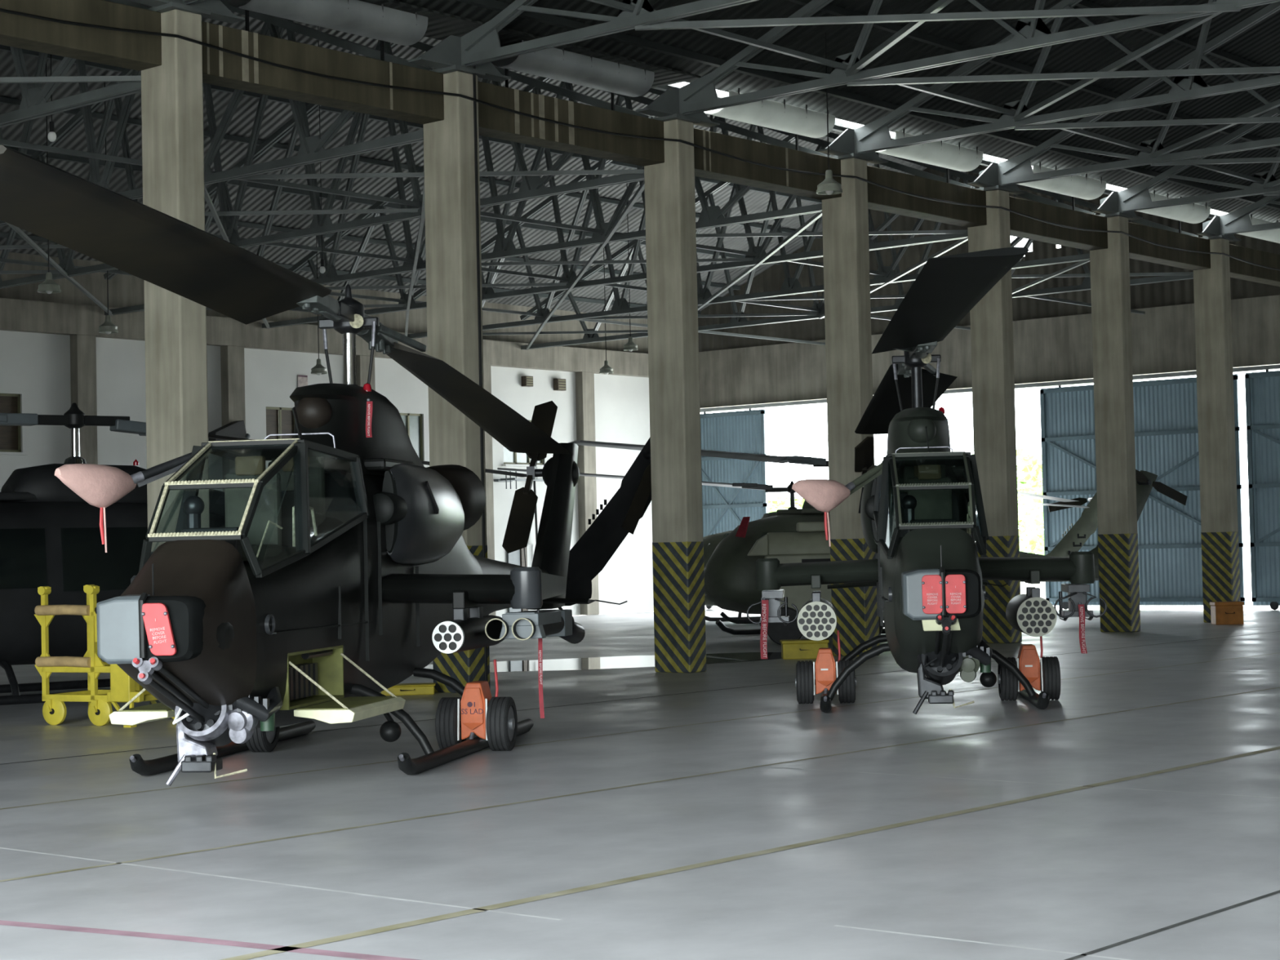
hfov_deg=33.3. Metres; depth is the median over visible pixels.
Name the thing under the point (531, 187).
roof truss
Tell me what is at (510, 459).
window
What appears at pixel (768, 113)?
gutter
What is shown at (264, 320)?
brace
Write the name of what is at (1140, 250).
concrete beam
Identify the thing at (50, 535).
helicopter
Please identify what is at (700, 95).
roof truss
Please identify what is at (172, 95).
concrete pillar
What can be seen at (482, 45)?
roof truss
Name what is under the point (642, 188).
brace
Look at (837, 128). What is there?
purlin
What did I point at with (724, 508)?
door
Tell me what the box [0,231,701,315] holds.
purlin
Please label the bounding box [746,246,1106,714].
helicopter
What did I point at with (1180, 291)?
wall
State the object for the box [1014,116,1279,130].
brace
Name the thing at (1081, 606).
streamer
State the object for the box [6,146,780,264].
purlin
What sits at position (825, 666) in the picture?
wheels
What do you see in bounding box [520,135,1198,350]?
roof truss
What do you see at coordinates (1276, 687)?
trim
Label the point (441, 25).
ceiling
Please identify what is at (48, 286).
pendant lamp
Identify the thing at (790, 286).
roof truss
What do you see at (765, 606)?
streamer
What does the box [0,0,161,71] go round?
concrete beam
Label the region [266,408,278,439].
shutter
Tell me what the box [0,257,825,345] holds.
bar
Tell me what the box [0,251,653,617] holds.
wall
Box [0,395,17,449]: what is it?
shutter
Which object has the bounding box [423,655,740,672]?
puddle
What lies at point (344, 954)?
floor line
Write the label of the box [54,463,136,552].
cover
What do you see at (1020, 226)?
concrete beam
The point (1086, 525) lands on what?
helicopter
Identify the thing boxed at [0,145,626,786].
helicopter
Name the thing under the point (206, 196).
brace
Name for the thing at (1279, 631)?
trim
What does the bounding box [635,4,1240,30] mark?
roof beam
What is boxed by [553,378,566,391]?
vent box
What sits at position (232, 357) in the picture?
pillar
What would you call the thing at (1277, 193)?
brace
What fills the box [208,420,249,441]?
blade
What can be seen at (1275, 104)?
brace
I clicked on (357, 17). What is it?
duct
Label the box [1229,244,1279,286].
concrete beam
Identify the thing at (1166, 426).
door
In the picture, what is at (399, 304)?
brace
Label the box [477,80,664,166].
concrete beam
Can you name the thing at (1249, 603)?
ground
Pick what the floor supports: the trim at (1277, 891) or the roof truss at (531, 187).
the trim at (1277, 891)
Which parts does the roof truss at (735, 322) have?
gusset plate, gusset plate, gusset plate, gusset plate, gusset plate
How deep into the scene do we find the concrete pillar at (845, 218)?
31.65 m
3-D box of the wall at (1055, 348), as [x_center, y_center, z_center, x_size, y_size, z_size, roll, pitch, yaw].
[18.372,-3.539,43.906,45.100,1.520,0.250,-3,-2,40]
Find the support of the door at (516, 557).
in the wall at (35, 366)
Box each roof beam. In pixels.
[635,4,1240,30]
[847,66,1279,86]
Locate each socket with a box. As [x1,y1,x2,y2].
[49,121,54,132]
[320,259,324,266]
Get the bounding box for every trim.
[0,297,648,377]
[0,631,1279,764]
[0,653,1276,808]
[0,687,1279,881]
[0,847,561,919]
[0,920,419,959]
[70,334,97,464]
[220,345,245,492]
[355,355,375,391]
[483,364,495,615]
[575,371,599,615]
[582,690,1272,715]
[700,364,1279,413]
[760,765,1279,798]
[835,924,1130,959]
[876,663,1269,672]
[1064,889,1279,959]
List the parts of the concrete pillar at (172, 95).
bearing plate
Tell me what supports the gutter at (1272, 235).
on the concrete beam at (1239, 269)
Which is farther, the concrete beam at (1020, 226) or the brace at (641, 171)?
the concrete beam at (1020, 226)
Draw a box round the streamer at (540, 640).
[536,608,544,718]
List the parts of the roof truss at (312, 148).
gusset plate, gusset plate, gusset plate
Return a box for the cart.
[34,584,174,727]
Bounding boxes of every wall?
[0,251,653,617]
[697,164,1279,351]
[698,294,1279,408]
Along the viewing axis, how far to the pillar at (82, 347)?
43.32 m
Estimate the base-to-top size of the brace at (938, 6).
0.070 m
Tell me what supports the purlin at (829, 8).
attached to the roof truss at (1260, 44)
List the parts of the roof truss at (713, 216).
gusset plate, gusset plate, gusset plate, gusset plate, gusset plate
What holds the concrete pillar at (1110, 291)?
on the floor
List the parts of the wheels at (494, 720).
plate, pump handle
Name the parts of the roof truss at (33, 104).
gusset plate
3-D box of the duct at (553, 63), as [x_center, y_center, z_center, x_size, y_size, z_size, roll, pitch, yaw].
[-0.837,-5.112,27.294,0.624,0.613,2.510,-3,-2,40]
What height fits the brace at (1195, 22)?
0.070 m
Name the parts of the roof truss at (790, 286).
gusset plate, gusset plate, gusset plate, gusset plate, gusset plate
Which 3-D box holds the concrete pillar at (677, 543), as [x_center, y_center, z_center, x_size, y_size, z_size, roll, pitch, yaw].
[0.457,-1.336,28.677,0.700,7.800,1.500,-3,-2,40]
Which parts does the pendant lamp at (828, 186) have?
cord, lamp shade, bulb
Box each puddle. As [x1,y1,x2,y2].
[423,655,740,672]
[706,652,782,663]
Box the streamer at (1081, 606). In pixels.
[1078,602,1087,653]
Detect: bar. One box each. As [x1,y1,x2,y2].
[0,138,1145,314]
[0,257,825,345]
[212,234,970,329]
[586,0,1264,183]
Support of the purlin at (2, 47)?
attached to the ceiling at (276, 114)
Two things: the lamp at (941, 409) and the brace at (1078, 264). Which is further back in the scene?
the brace at (1078, 264)
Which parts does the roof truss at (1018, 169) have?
gusset plate, gusset plate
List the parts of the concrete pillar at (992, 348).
bearing plate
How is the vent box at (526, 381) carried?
attached to the wall at (35, 366)
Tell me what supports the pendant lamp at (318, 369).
hanging from the ceiling at (276, 114)
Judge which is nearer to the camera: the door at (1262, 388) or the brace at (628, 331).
the door at (1262, 388)
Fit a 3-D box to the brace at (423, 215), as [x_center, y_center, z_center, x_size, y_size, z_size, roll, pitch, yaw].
[-2.883,-4.038,28.859,0.055,0.055,6.021,-1,-2,-7]
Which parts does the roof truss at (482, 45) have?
gusset plate, gusset plate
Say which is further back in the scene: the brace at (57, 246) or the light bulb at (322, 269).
the light bulb at (322, 269)
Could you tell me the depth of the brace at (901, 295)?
44.21 m
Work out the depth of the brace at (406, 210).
31.77 m
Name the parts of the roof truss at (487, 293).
gusset plate, gusset plate, gusset plate, gusset plate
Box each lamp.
[37,62,61,293]
[98,82,118,333]
[133,458,138,465]
[311,235,327,375]
[363,382,371,391]
[599,248,613,374]
[623,182,638,351]
[816,32,842,195]
[938,406,945,413]
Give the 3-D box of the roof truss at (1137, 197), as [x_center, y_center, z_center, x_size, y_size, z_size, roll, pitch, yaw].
[18.081,-7.881,29.983,25.968,5.342,0.140,-3,-2,40]
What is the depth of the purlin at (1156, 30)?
32.55 m
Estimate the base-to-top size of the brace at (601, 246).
0.055 m
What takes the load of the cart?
on the floor
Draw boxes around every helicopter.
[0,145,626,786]
[0,402,651,705]
[497,467,1097,624]
[568,440,1187,636]
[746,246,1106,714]
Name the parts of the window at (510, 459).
pane, pane, sill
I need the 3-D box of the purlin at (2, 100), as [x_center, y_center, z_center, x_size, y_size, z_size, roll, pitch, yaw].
[-10.398,-6.551,37.650,0.090,0.090,46.600,-3,-2,40]
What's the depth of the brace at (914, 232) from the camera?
35.12 m
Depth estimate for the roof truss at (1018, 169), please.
33.20 m
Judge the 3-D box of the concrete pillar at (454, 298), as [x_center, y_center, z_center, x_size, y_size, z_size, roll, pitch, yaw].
[-2.203,-1.380,25.545,0.700,7.800,1.500,-3,-2,40]
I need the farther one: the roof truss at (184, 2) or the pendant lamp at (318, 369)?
the pendant lamp at (318, 369)
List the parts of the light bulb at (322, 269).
cord, globe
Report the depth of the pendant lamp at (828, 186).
28.54 m
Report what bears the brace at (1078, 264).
attached to the roof truss at (790, 286)
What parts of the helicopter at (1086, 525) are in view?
rotor blade, rotor blade, tail rotor blade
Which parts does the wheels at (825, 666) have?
plate, pump handle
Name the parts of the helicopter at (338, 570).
ammunition bay door, rotor blade, instrument panel, crew seat, canopy frame, grab handle, instrument panel, crew seat, roof handrail, grab handle, ammunition bay door, rotor blade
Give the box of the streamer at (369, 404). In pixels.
[365,398,373,437]
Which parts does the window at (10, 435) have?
sill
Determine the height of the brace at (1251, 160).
0.070 m
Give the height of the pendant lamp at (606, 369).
3.520 m
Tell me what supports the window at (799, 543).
attached to the unit
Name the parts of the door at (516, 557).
pane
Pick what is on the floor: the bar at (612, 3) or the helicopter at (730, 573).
the helicopter at (730, 573)
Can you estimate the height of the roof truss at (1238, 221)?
5.342 m
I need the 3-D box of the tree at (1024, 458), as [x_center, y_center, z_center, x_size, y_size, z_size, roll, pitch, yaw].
[12.516,1.363,76.104,7.498,5.179,7.428,-3,-2,40]
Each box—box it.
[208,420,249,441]
[381,682,435,695]
[521,375,533,386]
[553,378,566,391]
[779,638,829,659]
[1209,601,1244,624]
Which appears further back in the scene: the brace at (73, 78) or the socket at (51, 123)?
the socket at (51, 123)
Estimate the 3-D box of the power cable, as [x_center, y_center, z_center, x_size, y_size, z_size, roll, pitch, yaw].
[3.410,-4.412,31.822,0.032,0.136,36.306,-3,-2,40]
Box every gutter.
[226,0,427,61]
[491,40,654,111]
[704,88,835,150]
[875,128,982,182]
[1013,161,1106,210]
[1128,190,1210,233]
[1237,213,1279,243]
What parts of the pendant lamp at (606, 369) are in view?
cord, lamp shade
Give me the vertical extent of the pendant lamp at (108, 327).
4.500 m
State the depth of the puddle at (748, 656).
32.32 m
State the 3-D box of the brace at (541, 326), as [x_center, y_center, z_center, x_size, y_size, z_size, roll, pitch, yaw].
[-2.454,-3.357,50.053,0.055,0.055,6.021,-1,-2,-7]
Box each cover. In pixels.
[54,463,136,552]
[141,603,176,655]
[791,479,850,546]
[921,574,942,613]
[945,573,966,613]
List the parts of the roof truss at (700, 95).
gusset plate, gusset plate, gusset plate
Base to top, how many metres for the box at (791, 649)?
0.270 m
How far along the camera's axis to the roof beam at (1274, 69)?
26.77 m
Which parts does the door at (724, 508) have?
frame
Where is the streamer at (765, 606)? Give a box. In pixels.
[760,597,768,658]
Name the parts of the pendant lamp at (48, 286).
cord, lamp shade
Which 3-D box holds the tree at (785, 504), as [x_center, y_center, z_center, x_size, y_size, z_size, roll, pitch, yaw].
[6.279,2.551,86.499,6.984,3.765,6.970,-3,-2,40]
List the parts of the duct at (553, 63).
support leg, support leg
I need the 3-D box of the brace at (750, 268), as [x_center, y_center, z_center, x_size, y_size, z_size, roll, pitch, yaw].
[1.706,-3.740,41.134,0.055,0.055,6.094,-1,-2,-7]
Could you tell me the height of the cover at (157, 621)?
0.336 m
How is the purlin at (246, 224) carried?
attached to the ceiling at (276, 114)
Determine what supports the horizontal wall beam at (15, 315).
on the wall at (35, 366)
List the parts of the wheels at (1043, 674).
plate, pump handle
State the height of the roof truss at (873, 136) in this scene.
5.342 m
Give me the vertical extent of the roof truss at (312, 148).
4.406 m
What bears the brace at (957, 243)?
attached to the roof truss at (487, 293)
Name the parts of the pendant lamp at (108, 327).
cord, lamp shade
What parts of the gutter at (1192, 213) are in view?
support leg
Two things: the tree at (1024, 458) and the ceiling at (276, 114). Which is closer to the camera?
the ceiling at (276, 114)
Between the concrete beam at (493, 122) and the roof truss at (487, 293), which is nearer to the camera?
the concrete beam at (493, 122)
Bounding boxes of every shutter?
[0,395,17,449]
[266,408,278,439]
[281,409,293,439]
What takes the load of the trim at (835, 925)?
on the floor
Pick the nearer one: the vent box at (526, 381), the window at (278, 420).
the window at (278, 420)
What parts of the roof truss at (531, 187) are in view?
gusset plate, gusset plate, gusset plate, gusset plate, gusset plate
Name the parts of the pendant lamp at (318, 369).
cord, lamp shade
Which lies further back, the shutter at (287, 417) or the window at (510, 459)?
the window at (510, 459)
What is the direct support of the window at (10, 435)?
in the wall at (35, 366)
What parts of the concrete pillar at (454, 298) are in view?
bearing plate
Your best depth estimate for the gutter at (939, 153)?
33.54 m
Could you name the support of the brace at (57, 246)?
attached to the roof truss at (312, 148)
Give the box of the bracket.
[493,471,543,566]
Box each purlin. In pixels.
[0,44,822,203]
[0,96,822,238]
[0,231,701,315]
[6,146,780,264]
[204,217,740,289]
[455,0,1279,209]
[653,84,1218,218]
[786,0,1279,150]
[1061,0,1279,75]
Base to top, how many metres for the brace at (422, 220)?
0.055 m
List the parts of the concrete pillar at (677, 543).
bearing plate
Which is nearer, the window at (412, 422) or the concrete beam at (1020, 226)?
the concrete beam at (1020, 226)
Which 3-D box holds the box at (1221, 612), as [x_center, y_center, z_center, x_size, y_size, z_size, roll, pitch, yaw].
[11.014,2.495,40.118,0.550,0.420,0.431,-1,-2,0]
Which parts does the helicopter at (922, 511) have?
rotor blade, roof handrail, crew seat, instrument panel, crew seat, canopy frame, instrument panel, chin panel, rotor blade, grab handle, grab handle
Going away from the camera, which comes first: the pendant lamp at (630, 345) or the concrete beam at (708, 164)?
the concrete beam at (708, 164)
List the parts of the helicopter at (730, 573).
rotor blade, rotor blade, tail rotor blade, tail rotor blade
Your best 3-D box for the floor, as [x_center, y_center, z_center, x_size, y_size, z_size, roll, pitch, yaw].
[3.353,2.460,25.850,44.500,0.100,46.600,-3,-2,40]
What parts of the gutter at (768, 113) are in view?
support leg, support leg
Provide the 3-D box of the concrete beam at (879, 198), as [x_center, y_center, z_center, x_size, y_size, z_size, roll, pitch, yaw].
[4.288,-4.445,33.555,0.378,0.560,3.756,-3,-2,40]
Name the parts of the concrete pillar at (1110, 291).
bearing plate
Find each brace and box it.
[0,75,141,83]
[0,244,67,248]
[8,224,68,277]
[66,276,112,315]
[111,303,404,310]
[204,185,229,242]
[204,208,419,216]
[234,168,644,179]
[262,318,270,328]
[324,282,567,289]
[404,311,408,336]
[406,270,415,311]
[413,217,424,271]
[421,179,425,217]
[481,257,754,266]
[482,329,648,335]
[525,324,545,350]
[542,288,571,324]
[568,243,606,289]
[577,312,820,319]
[603,180,644,244]
[643,230,967,238]
[697,304,704,310]
[702,264,758,305]
[739,294,906,301]
[755,212,822,265]
[818,283,887,319]
[844,0,953,76]
[884,237,968,284]
[1011,271,1193,278]
[1012,12,1222,121]
[1012,259,1089,293]
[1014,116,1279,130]
[1148,98,1279,158]
[1151,156,1279,165]
[1261,178,1279,188]
[1262,191,1279,195]
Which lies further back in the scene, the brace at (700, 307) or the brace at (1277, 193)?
the brace at (700, 307)
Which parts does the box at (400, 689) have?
lid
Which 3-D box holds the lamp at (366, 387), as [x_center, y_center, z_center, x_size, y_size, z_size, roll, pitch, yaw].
[-2.262,-0.769,17.747,0.070,0.075,0.070,-2,-2,10]
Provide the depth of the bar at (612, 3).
28.15 m
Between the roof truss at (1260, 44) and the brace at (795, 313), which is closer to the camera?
the roof truss at (1260, 44)
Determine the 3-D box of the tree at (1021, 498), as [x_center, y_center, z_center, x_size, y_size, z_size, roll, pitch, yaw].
[13.711,1.698,90.680,9.183,5.405,9.568,-3,-2,40]
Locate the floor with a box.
[0,608,1279,959]
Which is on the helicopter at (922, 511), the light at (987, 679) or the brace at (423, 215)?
the light at (987, 679)
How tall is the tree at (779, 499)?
3.946 m
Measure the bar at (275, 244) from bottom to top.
0.060 m
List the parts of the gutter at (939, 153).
support leg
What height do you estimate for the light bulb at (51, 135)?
2.494 m
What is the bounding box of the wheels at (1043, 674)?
[997,635,1060,700]
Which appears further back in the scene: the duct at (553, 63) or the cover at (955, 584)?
the duct at (553, 63)
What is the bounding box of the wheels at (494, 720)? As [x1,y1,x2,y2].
[435,659,517,751]
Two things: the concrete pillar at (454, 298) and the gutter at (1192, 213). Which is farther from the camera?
the gutter at (1192, 213)
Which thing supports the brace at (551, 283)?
attached to the roof truss at (713, 216)
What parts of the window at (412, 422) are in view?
pane, pane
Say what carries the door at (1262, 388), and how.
in the wall at (1055, 348)
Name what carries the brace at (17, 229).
attached to the roof truss at (312, 148)
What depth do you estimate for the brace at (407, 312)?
46.32 m
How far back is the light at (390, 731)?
16.85 m
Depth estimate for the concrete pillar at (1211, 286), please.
41.05 m
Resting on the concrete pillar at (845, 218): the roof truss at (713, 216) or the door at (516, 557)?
the roof truss at (713, 216)
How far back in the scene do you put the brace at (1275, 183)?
35.97 m
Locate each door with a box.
[506,544,533,612]
[700,408,768,608]
[1040,373,1245,609]
[1244,369,1279,609]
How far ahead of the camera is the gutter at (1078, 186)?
36.73 m
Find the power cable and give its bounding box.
[0,8,1279,270]
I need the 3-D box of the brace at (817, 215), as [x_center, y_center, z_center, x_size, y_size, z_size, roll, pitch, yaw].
[2.437,-3.952,35.124,0.055,0.055,6.021,-1,-2,-7]
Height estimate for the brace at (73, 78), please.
0.055 m
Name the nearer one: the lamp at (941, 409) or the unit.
the lamp at (941, 409)
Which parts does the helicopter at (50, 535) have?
rotor blade, tail rotor blade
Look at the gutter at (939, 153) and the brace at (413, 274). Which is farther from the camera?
the brace at (413, 274)
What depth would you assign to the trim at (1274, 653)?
18.37 m
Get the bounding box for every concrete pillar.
[125,0,244,719]
[408,35,511,693]
[635,87,719,672]
[818,128,888,656]
[967,163,1026,643]
[1089,191,1142,631]
[1193,216,1241,622]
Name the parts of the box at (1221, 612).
lid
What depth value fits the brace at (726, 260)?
37.98 m
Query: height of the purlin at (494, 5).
0.090 m
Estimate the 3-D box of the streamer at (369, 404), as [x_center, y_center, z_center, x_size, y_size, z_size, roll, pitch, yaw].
[-2.207,-0.506,17.426,0.058,0.326,0.108,-1,-2,-1]
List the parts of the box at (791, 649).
lid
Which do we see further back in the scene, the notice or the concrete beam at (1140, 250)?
the notice
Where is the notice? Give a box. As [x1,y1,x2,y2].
[297,374,307,386]
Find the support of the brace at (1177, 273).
attached to the roof truss at (790, 286)
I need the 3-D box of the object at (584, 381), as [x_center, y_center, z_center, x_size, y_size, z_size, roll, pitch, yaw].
[-1.377,0.344,55.019,0.300,6.240,0.460,-3,-2,40]
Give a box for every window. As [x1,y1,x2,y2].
[0,393,28,455]
[266,406,294,439]
[400,413,422,460]
[502,420,543,466]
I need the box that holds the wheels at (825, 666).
[795,630,856,703]
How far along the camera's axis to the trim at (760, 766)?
14.54 m
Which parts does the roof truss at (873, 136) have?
gusset plate, gusset plate, gusset plate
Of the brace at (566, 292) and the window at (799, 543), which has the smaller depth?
the window at (799, 543)
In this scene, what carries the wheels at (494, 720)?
on the floor
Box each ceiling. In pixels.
[0,4,1228,319]
[359,0,700,88]
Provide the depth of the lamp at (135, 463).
26.88 m
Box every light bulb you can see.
[47,53,56,142]
[317,26,325,273]
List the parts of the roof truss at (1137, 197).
gusset plate, gusset plate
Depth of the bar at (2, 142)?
31.15 m
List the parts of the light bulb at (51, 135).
cord, globe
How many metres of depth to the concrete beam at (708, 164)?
30.28 m
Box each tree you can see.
[768,495,802,511]
[768,496,804,512]
[969,448,1043,554]
[1017,463,1044,555]
[1017,468,1044,551]
[1017,476,1044,551]
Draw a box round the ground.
[572,561,1279,616]
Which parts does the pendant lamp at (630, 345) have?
cord, lamp shade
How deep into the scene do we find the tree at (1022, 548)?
82.74 m
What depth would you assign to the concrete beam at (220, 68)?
24.02 m
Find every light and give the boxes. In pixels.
[379,712,401,742]
[979,671,996,687]
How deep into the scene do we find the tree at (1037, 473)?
70.07 m
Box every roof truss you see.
[0,0,151,127]
[0,0,434,226]
[0,17,653,288]
[103,42,831,315]
[182,0,206,4]
[262,76,975,328]
[394,0,1279,222]
[404,124,1096,338]
[461,0,758,66]
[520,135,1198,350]
[679,0,1279,115]
[834,0,1279,155]
[978,1,1279,187]
[1100,106,1279,214]
[1202,195,1279,236]
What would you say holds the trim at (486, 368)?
attached to the wall at (35, 366)
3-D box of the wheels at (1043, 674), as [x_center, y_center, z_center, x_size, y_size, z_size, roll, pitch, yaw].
[4.012,1.897,22.085,0.630,0.751,0.446,-1,-2,5]
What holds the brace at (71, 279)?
attached to the roof truss at (531, 187)
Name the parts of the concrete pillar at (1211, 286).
bearing plate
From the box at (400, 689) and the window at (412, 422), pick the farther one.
the window at (412, 422)
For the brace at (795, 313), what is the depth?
47.19 m
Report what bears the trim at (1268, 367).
attached to the wall at (1055, 348)
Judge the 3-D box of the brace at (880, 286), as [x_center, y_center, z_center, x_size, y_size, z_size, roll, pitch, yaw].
[4.366,-3.697,44.267,0.055,0.055,6.094,-1,-2,-7]
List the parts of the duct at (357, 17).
support leg, support leg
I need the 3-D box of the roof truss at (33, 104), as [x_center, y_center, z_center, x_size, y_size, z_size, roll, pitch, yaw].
[-12.058,-6.039,28.588,18.037,4.406,0.140,-3,-2,40]
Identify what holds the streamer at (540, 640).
hanging from the helicopter at (338, 570)
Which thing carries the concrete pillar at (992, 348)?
on the floor
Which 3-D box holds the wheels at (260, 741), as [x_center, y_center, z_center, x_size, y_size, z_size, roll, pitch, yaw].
[-3.416,1.934,18.165,0.630,0.751,0.446,-2,-2,10]
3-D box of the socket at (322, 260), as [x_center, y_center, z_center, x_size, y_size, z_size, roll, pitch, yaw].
[-5.305,-3.621,35.725,0.056,0.120,0.053,-3,-2,40]
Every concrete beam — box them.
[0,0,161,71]
[201,21,444,124]
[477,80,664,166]
[693,128,841,199]
[866,165,986,227]
[1008,195,1107,250]
[1128,222,1210,270]
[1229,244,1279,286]
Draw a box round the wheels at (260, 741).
[246,726,279,751]
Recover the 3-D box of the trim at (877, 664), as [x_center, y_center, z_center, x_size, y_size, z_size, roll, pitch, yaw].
[8.654,2.255,24.763,15.000,0.001,0.024,-3,-2,40]
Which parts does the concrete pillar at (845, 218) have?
bearing plate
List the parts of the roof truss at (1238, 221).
gusset plate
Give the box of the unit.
[746,521,884,644]
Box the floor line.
[220,746,1279,959]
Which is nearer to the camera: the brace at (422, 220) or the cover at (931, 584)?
the cover at (931, 584)
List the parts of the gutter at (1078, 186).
support leg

